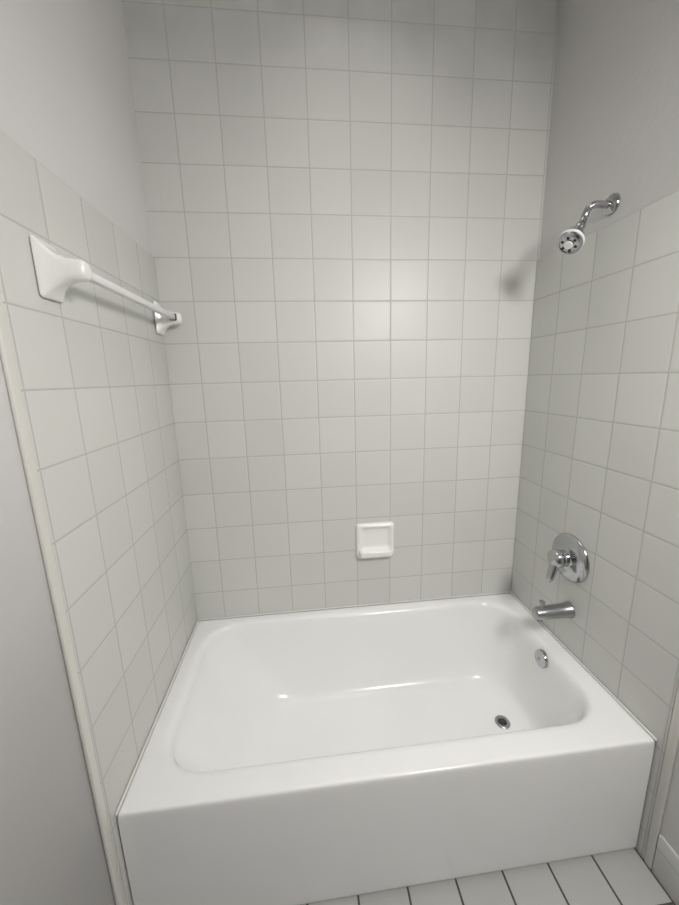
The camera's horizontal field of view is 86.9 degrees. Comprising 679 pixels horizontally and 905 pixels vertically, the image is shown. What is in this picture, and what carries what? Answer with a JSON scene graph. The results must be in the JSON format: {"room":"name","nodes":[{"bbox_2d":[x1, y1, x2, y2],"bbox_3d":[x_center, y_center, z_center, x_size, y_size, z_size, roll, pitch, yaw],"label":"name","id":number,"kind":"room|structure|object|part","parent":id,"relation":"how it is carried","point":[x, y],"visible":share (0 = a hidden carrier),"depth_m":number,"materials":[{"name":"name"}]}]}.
{"room":"bathroom","nodes":[
{"label":"bathroom","id":0,"kind":"room"},
{"bbox_2d":[0,0,151,904],"bbox_3d":[-0.566,0.109,-0.096,0.100,2.860,3.168,-3,12,-6],"label":"wall","id":1,"kind":"structure","parent":0,"point":[67,115],"depth_m":0.74,"materials":[{"name":"paint"}]},
{"bbox_2d":[0,290,124,904],"bbox_3d":[-0.584,0.391,0.762,0.010,1.961,0.024,-3,12,-6],"label":"trim","id":2,"kind":"structure","parent":1,"relation":"attached to","point":[20,420],"depth_m":0.73,"materials":[{"name":"white wood"}]},
{"bbox_2d":[0,130,196,904],"bbox_3d":[-0.627,0.311,1.155,0.008,1.961,0.782,-3,12,-6],"label":"wall tiles","id":3,"kind":"structure","parent":1,"relation":"attached to","point":[91,365],"depth_m":0.93,"materials":[{"name":"white tile"}]},
{"bbox_2d":[29,235,181,334],"bbox_3d":[-0.603,-0.441,1.046,0.088,0.115,0.675,-3,12,-6],"label":"towel rail","id":4,"kind":"object","parent":3,"relation":"attached to","point":[57,275],"visible":1,"depth_m":0.74,"materials":[{"name":"white ceramic"}]},
{"bbox_3d":[-0.582,-0.442,1.048,0.018,0.018,0.604,-3,12,-6],"label":"arm","id":5,"kind":"part","parent":4,"relation":"part of"},
{"bbox_2d":[303,848,675,904],"bbox_3d":[0.284,1.520,0.285,1.735,0.100,3.368,-3,12,-6],"label":"floor","id":6,"kind":"structure","parent":0,"point":[624,877],"depth_m":1.07,"materials":[{"name":"tile"}]},
{"bbox_2d":[114,591,657,904],"bbox_3d":[0.149,1.019,1.395,1.517,0.438,0.759,-3,12,-6],"label":"bathtub","id":7,"kind":"object","parent":6,"relation":"on","point":[300,757],"visible":1,"depth_m":1.08,"materials":[{"name":"ceramic"}]},
{"bbox_2d":[539,0,678,855],"bbox_3d":[1.059,0.034,0.067,0.100,2.860,3.168,-3,12,-6],"label":"wall","id":8,"kind":"structure","parent":0,"point":[614,122],"depth_m":1.11,"materials":[{"name":"paint"}]},
{"bbox_2d":[557,193,620,254],"bbox_3d":[0.779,-0.723,1.129,0.176,0.178,0.083,-3,12,-6],"label":"shower head","id":9,"kind":"object","parent":8,"relation":"attached to","point":[571,240],"visible":1,"depth_m":1.12},
{"bbox_3d":[0.809,-0.759,1.143,0.090,0.074,0.036,-3,12,-6],"label":"arm","id":10,"kind":"part","parent":9,"relation":"part of"},
{"bbox_2d":[511,190,678,858],"bbox_3d":[0.890,0.241,1.307,0.008,1.961,0.782,-3,12,-6],"label":"wall tiles","id":11,"kind":"structure","parent":8,"relation":"attached to","point":[599,476],"depth_m":1.16,"materials":[{"name":"white tile"}]},
{"bbox_2d":[532,600,574,621],"bbox_3d":[0.820,0.605,1.385,0.149,0.084,0.060,-4,12,-5],"label":"spout","id":12,"kind":"object","parent":11,"relation":"attached to","point":[542,611],"visible":1,"depth_m":1.37,"materials":[{"name":"silver metal"}]},
{"bbox_3d":[0.777,0.582,1.375,0.020,0.030,0.020,-3,12,-6],"label":"knob","id":13,"kind":"part","parent":12,"relation":"part of","materials":[{"name":"silver metal"}]},
{"bbox_2d":[546,533,589,582],"bbox_3d":[0.840,0.406,1.372,0.094,0.186,0.186,-3,12,-6],"label":"faucet","id":14,"kind":"object","parent":11,"relation":"attached to","point":[567,557],"visible":1,"depth_m":1.34,"materials":[{"name":"silver metal"}]},
{"bbox_3d":[0.817,0.444,1.375,0.046,0.104,0.046,-3,12,-6],"label":"handle","id":15,"kind":"part","parent":14,"relation":"part of","materials":[{"name":"silver metal"}]},
{"bbox_2d":[644,684,678,868],"bbox_3d":[0.933,0.321,0.914,0.010,1.961,0.024,-3,12,-6],"label":"trim","id":16,"kind":"structure","parent":8,"relation":"attached to","point":[664,782],"depth_m":1.04,"materials":[{"name":"white wood"}]},
{"bbox_2d":[652,834,678,904],"bbox_3d":[1.083,1.444,-0.061,0.008,0.150,2.352,-3,12,-6],"label":"baseboard","id":17,"kind":"structure","parent":8,"relation":"attached to","point":[665,869],"depth_m":1.05,"materials":[{"name":"wood"}]},
{"bbox_3d":[0.072,-0.254,1.577,1.719,2.860,0.100,-3,12,-6],"label":"wall","id":18,"kind":"structure","parent":0,"visible":0},
{"bbox_2d":[121,0,559,620],"bbox_3d":[0.078,-0.243,1.524,1.535,2.860,0.008,-3,12,-6],"label":"wall tile","id":19,"kind":"structure","parent":18,"relation":"attached to","point":[345,200],"depth_m":1.42,"materials":[{"name":"white tile"}]},
{"bbox_2d":[356,522,393,558],"bbox_3d":[0.167,0.409,1.638,0.178,0.170,0.049,-3,12,-6],"label":"soap dish","id":20,"kind":"object","parent":19,"relation":"attached to","point":[375,540],"visible":1,"depth_m":1.65,"materials":[{"name":"white ceramic"}]}
]}

